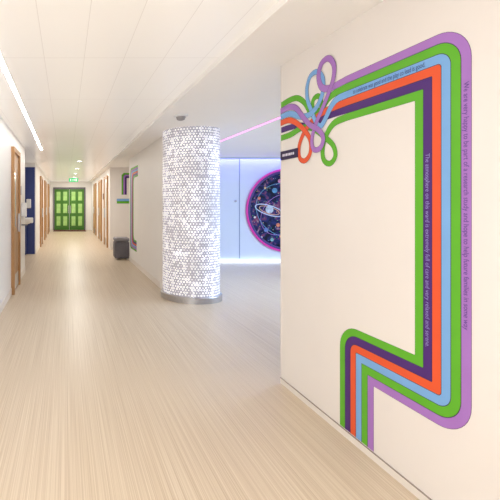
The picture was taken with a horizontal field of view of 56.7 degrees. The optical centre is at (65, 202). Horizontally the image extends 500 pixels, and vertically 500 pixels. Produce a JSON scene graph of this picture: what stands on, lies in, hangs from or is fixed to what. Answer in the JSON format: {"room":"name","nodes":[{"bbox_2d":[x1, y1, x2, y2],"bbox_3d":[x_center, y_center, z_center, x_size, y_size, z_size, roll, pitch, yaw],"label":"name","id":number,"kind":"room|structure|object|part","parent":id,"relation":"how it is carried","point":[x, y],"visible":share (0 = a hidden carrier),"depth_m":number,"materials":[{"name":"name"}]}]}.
{"room":"hospital corridor","nodes":[
{"label":"hospital corridor","id":0,"kind":"room"},
{"bbox_2d":[0,116,24,304],"bbox_3d":[-0.895,0.142,3.200,0.150,2.465,9.600,0,0,0],"label":"wall","id":1,"kind":"structure","parent":0,"point":[8,139],"depth_m":5.51,"materials":[{"name":"white paint"}]},
{"bbox_2d":[0,288,11,313],"bbox_3d":[-0.816,1.325,2.190,0.008,0.100,7.580,0,0,0],"label":"baseboard","id":2,"kind":"structure","parent":1,"relation":"attached to","point":[9,294],"depth_m":5.37,"materials":[{"name":"plastic"}]},
{"bbox_2d":[11,146,20,294],"bbox_3d":[-0.790,0.265,6.390,0.060,2.220,0.820,0,0,0],"label":"door","id":3,"kind":"structure","parent":1,"relation":"in","point":[15,154],"depth_m":6.34,"materials":[{"name":"brown wood"}]},
{"bbox_3d":[-0.798,-0.050,6.260,0.004,0.850,0.180,0,0,0],"label":"vision panel","id":4,"kind":"part","parent":3,"relation":"part of","materials":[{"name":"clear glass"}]},
{"bbox_3d":[-0.798,1.235,6.390,0.003,0.220,0.620,0,0,0],"label":"kick plate","id":5,"kind":"part","parent":3,"relation":"part of","materials":[{"name":"metal"}]},
{"bbox_3d":[-0.780,0.325,6.625,0.040,0.300,0.030,0,0,0],"label":"handle","id":6,"kind":"part","parent":3,"relation":"part of","materials":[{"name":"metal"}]},
{"bbox_2d":[21,203,26,225],"bbox_3d":[-0.770,0.205,7.400,0.100,0.420,0.140,0,0,0],"label":"dispenser","id":7,"kind":"object","parent":1,"relation":"attached to","point":[23,205],"visible":1,"depth_m":7.34,"materials":[{"name":"white plastic"}]},
{"bbox_2d":[30,163,49,253],"bbox_3d":[-0.895,0.142,15.600,0.150,2.465,9.600,0,0,0],"label":"wall","id":8,"kind":"structure","parent":0,"point":[38,172],"depth_m":11.51,"materials":[{"name":"white paint"}]},
{"bbox_2d":[40,176,42,246],"bbox_3d":[-0.790,0.265,13.000,0.060,2.220,1.000,0,0,0],"label":"door","id":9,"kind":"structure","parent":8,"relation":"in","point":[41,177],"depth_m":13.06,"materials":[{"name":"brown wood"}]},
{"bbox_2d":[44,180,46,239],"bbox_3d":[-0.790,0.265,15.450,0.060,2.220,1.100,0,0,0],"label":"door","id":10,"kind":"structure","parent":8,"relation":"in","point":[45,182],"depth_m":15.61,"materials":[{"name":"brown wood"}]},
{"bbox_2d":[47,184,49,233],"bbox_3d":[-0.790,0.265,18.200,0.060,2.220,1.200,0,0,0],"label":"door","id":11,"kind":"structure","parent":8,"relation":"in","point":[48,185],"depth_m":17.60,"materials":[{"name":"brown wood"}]},
{"bbox_2d":[50,182,90,229],"bbox_3d":[0.250,0.142,20.500,2.500,2.465,0.200,0,0,0],"label":"wall","id":12,"kind":"structure","parent":0,"point":[87,185],"depth_m":20.40,"materials":[{"name":"white paint"}]},
{"bbox_2d":[53,187,84,229],"bbox_3d":[0.170,0.290,20.355,1.640,2.170,0.090,0,0,0],"label":"door","id":13,"kind":"structure","parent":12,"relation":"in","point":[60,194],"depth_m":20.36,"materials":[{"name":"green wood"}]},
{"bbox_3d":[-0.380,0.915,20.355,0.200,0.480,0.010,0,0,0],"label":"glazing panel","id":14,"kind":"part","parent":13,"relation":"part of","materials":[{"name":"green glass"}]},
{"bbox_3d":[-0.040,-0.350,20.355,0.200,0.450,0.010,0,0,0],"label":"glazing panel","id":15,"kind":"part","parent":13,"relation":"part of","materials":[{"name":"green glass"}]},
{"bbox_3d":[-0.040,0.275,20.355,0.200,0.480,0.010,0,0,0],"label":"glazing panel","id":16,"kind":"part","parent":13,"relation":"part of","materials":[{"name":"green glass"}]},
{"bbox_3d":[-0.040,0.915,20.355,0.200,0.480,0.010,0,0,0],"label":"glazing panel","id":17,"kind":"part","parent":13,"relation":"part of","materials":[{"name":"green glass"}]},
{"bbox_3d":[0.380,0.915,20.355,0.200,0.480,0.010,0,0,0],"label":"glazing panel","id":18,"kind":"part","parent":13,"relation":"part of","materials":[{"name":"green glass"}]},
{"bbox_3d":[0.720,-0.350,20.355,0.200,0.450,0.010,0,0,0],"label":"glazing panel","id":19,"kind":"part","parent":13,"relation":"part of","materials":[{"name":"green glass"}]},
{"bbox_3d":[0.720,0.275,20.355,0.200,0.480,0.010,0,0,0],"label":"glazing panel","id":20,"kind":"part","parent":13,"relation":"part of","materials":[{"name":"green glass"}]},
{"bbox_3d":[0.720,0.915,20.355,0.200,0.480,0.010,0,0,0],"label":"glazing panel","id":21,"kind":"part","parent":13,"relation":"part of","materials":[{"name":"green glass"}]},
{"bbox_2d":[91,168,109,248],"bbox_3d":[1.375,0.163,16.175,0.150,2.425,8.450,0,0,0],"label":"wall","id":22,"kind":"structure","parent":0,"point":[107,172],"depth_m":14.25,"materials":[{"name":"white paint"}]},
{"bbox_2d":[93,183,96,234],"bbox_3d":[1.270,0.265,17.650,0.060,2.220,1.300,0,0,0],"label":"door","id":23,"kind":"structure","parent":22,"relation":"in","point":[95,184],"depth_m":17.00,"materials":[{"name":"brown wood"}]},
{"bbox_2d":[98,180,101,240],"bbox_3d":[1.270,0.265,14.950,0.060,2.220,1.100,0,0,0],"label":"door","id":24,"kind":"structure","parent":22,"relation":"in","point":[99,181],"depth_m":14.84,"materials":[{"name":"brown wood"}]},
{"bbox_2d":[104,176,107,247],"bbox_3d":[1.270,0.265,12.800,0.060,2.220,1.000,0,0,0],"label":"door","id":25,"kind":"structure","parent":22,"relation":"in","point":[105,177],"depth_m":12.35,"materials":[{"name":"brown wood"}]},
{"bbox_2d":[110,167,128,245],"bbox_3d":[1.850,0.163,11.875,1.100,2.425,0.150,0,0,0],"label":"wall","id":26,"kind":"structure","parent":0,"point":[119,213],"depth_m":11.80,"materials":[{"name":"paint"}]},
{"bbox_2d":[117,173,128,203],"bbox_3d":[1.850,-0.435,11.797,0.700,0.900,0.001,0,0,0],"label":"wall mural","id":27,"kind":"object","parent":26,"relation":"attached to","point":[125,176],"visible":0.7,"depth_m":11.80,"materials":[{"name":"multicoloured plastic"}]},
{"bbox_2d":[129,136,162,288],"bbox_3d":[1.640,0.163,7.950,0.240,2.425,3.300,0,0,0],"label":"wall","id":28,"kind":"structure","parent":0,"point":[148,185],"depth_m":7.28,"materials":[{"name":"white paint"}]},
{"bbox_2d":[130,165,137,251],"bbox_3d":[1.518,0.125,8.975,0.001,1.860,1.050,0,0,0],"label":"wall mural","id":29,"kind":"object","parent":28,"relation":"attached to","point":[134,171],"visible":1,"depth_m":9.13,"materials":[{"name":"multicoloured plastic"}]},
{"bbox_2d":[129,256,159,287],"bbox_3d":[1.516,1.325,8.050,0.008,0.100,3.100,0,0,0],"label":"baseboard","id":30,"kind":"structure","parent":28,"relation":"attached to","point":[153,279],"depth_m":7.61,"materials":[{"name":"plastic"}]},
{"bbox_2d":[0,0,382,181],"bbox_3d":[2.500,-1.120,9.800,9.400,0.140,22.800,0,0,0],"label":"ceiling","id":31,"kind":"structure","parent":0,"point":[88,76],"depth_m":3.24,"materials":[{"name":"paint"}]},
{"bbox_2d":[0,52,42,149],"bbox_3d":[-0.497,-1.088,3.360,0.049,0.004,9.720,0,0,0],"label":"recessed light","id":32,"kind":"object","parent":31,"relation":"in","point":[4,68],"visible":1,"depth_m":4.00,"materials":[{"name":"white plastic"}]},
{"bbox_2d":[69,176,77,181],"bbox_3d":[0.300,-0.968,15.998,0.360,0.245,0.035,0,0,0],"label":"exit sign","id":33,"kind":"object","parent":31,"relation":"hanging from","point":[70,178],"visible":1,"depth_m":15.99,"materials":[{"name":"plastic"}]},
{"bbox_3d":[0.300,-0.920,16.000,0.360,0.150,0.030,0,0,0],"label":"panel","id":34,"kind":"part","parent":33,"relation":"part of","materials":[{"name":"green plastic"}]},
{"bbox_2d":[174,113,187,120],"bbox_3d":[1.370,-1.017,4.770,0.165,0.066,0.165,0,0,0],"label":"smoke detector","id":35,"kind":"object","parent":31,"relation":"attached to","point":[180,117],"visible":1,"depth_m":4.72,"materials":[{"name":"white plastic"}]},
{"bbox_2d":[220,116,279,141],"bbox_3d":[2.618,-1.046,5.550,0.065,0.008,7.100,0,0,0],"label":"recessed light","id":36,"kind":"object","parent":31,"relation":"in","point":[276,118],"visible":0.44,"depth_m":5.61,"materials":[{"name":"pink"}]},
{"bbox_2d":[220,157,279,158],"bbox_3d":[4.340,-1.028,9.162,5.120,0.045,0.055,0,0,0],"label":"light","id":37,"kind":"object","parent":31,"relation":"attached to","point":[220,157],"visible":0.29,"depth_m":9.13,"materials":[{"name":"blue"}]},
{"bbox_2d":[0,230,418,499],"bbox_3d":[2.500,1.425,9.800,9.400,0.100,22.800,0,0,0],"label":"floor","id":38,"kind":"structure","parent":0,"point":[112,388],"depth_m":2.86,"materials":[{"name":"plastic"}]},
{"bbox_2d":[25,218,32,254],"bbox_3d":[-1.150,0.810,10.504,0.540,1.130,0.528,0,0,0],"label":"basin","id":39,"kind":"object","parent":38,"relation":"on","point":[27,220],"visible":0.26,"depth_m":10.56,"materials":[{"name":"white ceramic"}]},
{"bbox_3d":[-1.150,0.487,10.500,0.520,0.175,0.520,0,0,0],"label":"bowl","id":40,"kind":"part","parent":39,"relation":"part of","materials":[{"name":"white ceramic"}]},
{"bbox_2d":[54,230,85,230],"bbox_3d":[0.180,1.371,19.815,1.600,0.008,1.030,0,0,0],"label":"threshold","id":41,"kind":"object","parent":38,"relation":"on","point":[54,230],"visible":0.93,"depth_m":19.89,"materials":[{"name":"grey metal"}]},
{"bbox_2d":[113,237,128,259],"bbox_3d":[1.360,1.110,9.860,0.370,0.530,0.370,0,0,0],"label":"waste bin","id":42,"kind":"object","parent":38,"relation":"on","point":[120,244],"visible":0.95,"depth_m":9.68,"materials":[{"name":"grey plastic"}]},
{"bbox_2d":[113,237,128,240],"bbox_3d":[1.360,0.890,9.860,0.370,0.090,0.370,0,0,0],"label":"lid","id":43,"kind":"object","parent":42,"relation":"on","point":[114,238],"depth_m":9.68,"materials":[{"name":"grey plastic"}]},
{"bbox_2d":[161,126,221,303],"bbox_3d":[1.825,0.163,5.850,0.860,2.425,0.860,0,0,0],"label":"column","id":44,"kind":"structure","parent":38,"relation":"on","point":[191,154],"depth_m":5.51,"materials":[{"name":"tile"}]},
{"bbox_2d":[220,159,279,259],"bbox_3d":[4.380,0.163,9.375,5.240,2.425,0.150,0,0,0],"label":"wall","id":45,"kind":"structure","parent":0,"point":[251,170],"depth_m":9.30,"materials":[{"name":"white paint"}]},
{"bbox_2d":[220,160,238,257],"bbox_3d":[3.495,0.147,9.271,1.040,2.275,0.054,0,0,0],"label":"door","id":46,"kind":"structure","parent":45,"relation":"in","point":[229,169],"depth_m":9.28,"materials":[{"name":"metal"}]},
{"bbox_2d":[239,159,239,257],"bbox_3d":[4.033,0.117,9.296,0.016,2.335,0.008,0,0,0],"label":"trim","id":47,"kind":"structure","parent":45,"relation":"attached to","point":[239,159],"depth_m":9.29,"materials":[{"name":"blue"}]},
{"bbox_2d":[220,260,279,261],"bbox_3d":[4.340,1.345,9.260,5.120,0.030,0.040,0,0,0],"label":"light","id":48,"kind":"object","parent":45,"relation":"attached to","point":[220,260],"visible":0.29,"depth_m":9.25,"materials":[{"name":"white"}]},
{"bbox_2d":[246,169,279,250],"bbox_3d":[5.140,0.170,9.274,1.944,1.944,0.047,0,0,0],"label":"artwork","id":49,"kind":"object","parent":45,"relation":"attached to","point":[263,201],"visible":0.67,"depth_m":9.29,"materials":[{"name":"purple"}]},
{"bbox_2d":[281,0,499,499],"bbox_3d":[1.725,0.163,0.730,0.160,2.425,4.660,0,0,0],"label":"wall","id":50,"kind":"structure","parent":0,"point":[348,225],"depth_m":2.06,"materials":[{"name":"paint"}]},
{"bbox_2d":[280,66,280,376],"bbox_3d":[1.643,0.140,3.058,0.003,2.380,0.007,0,0,0],"label":"trim","id":51,"kind":"structure","parent":50,"relation":"attached to","point":[280,66],"depth_m":3.06,"materials":[{"name":"white"}]},
{"bbox_2d":[280,148,297,159],"bbox_3d":[1.640,-0.357,2.940,0.011,0.065,0.220,0,0,0],"label":"sign plate","id":52,"kind":"object","parent":50,"relation":"attached to","point":[292,153],"visible":1,"depth_m":2.93,"materials":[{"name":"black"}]},
{"bbox_2d":[280,377,431,499],"bbox_3d":[1.642,1.356,0.730,0.006,0.038,4.660,0,0,0],"label":"baseboard","id":53,"kind":"structure","parent":50,"relation":"attached to","point":[407,485],"depth_m":2.22,"materials":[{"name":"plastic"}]},
{"bbox_2d":[280,32,471,451],"bbox_3d":[1.642,0.200,2.342,0.005,2.257,1.441,0,0,0],"label":"wall mural","id":54,"kind":"object","parent":50,"relation":"attached to","point":[435,73],"visible":1,"depth_m":1.82,"materials":[{"name":"paint"}]},
{"bbox_3d":[-1.510,0.143,10.875,1.080,2.465,0.150,0,0,0],"label":"wall","id":55,"kind":"structure","parent":0,"visible":0},
{"bbox_2d":[25,167,34,253],"bbox_3d":[-1.440,0.205,10.784,1.200,2.340,0.029,0,0,0],"label":"wall panel","id":56,"kind":"object","parent":55,"relation":"attached to","point":[29,171],"visible":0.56,"depth_m":10.77,"materials":[{"name":"blue paint"}]},
{"bbox_2d":[26,199,30,208],"bbox_3d":[-1.000,0.025,10.714,0.120,0.260,0.109,0,0,0],"label":"soap dispenser","id":57,"kind":"object","parent":56,"relation":"attached to","point":[28,201],"visible":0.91,"depth_m":10.68,"materials":[{"name":"white plastic"}]}
]}

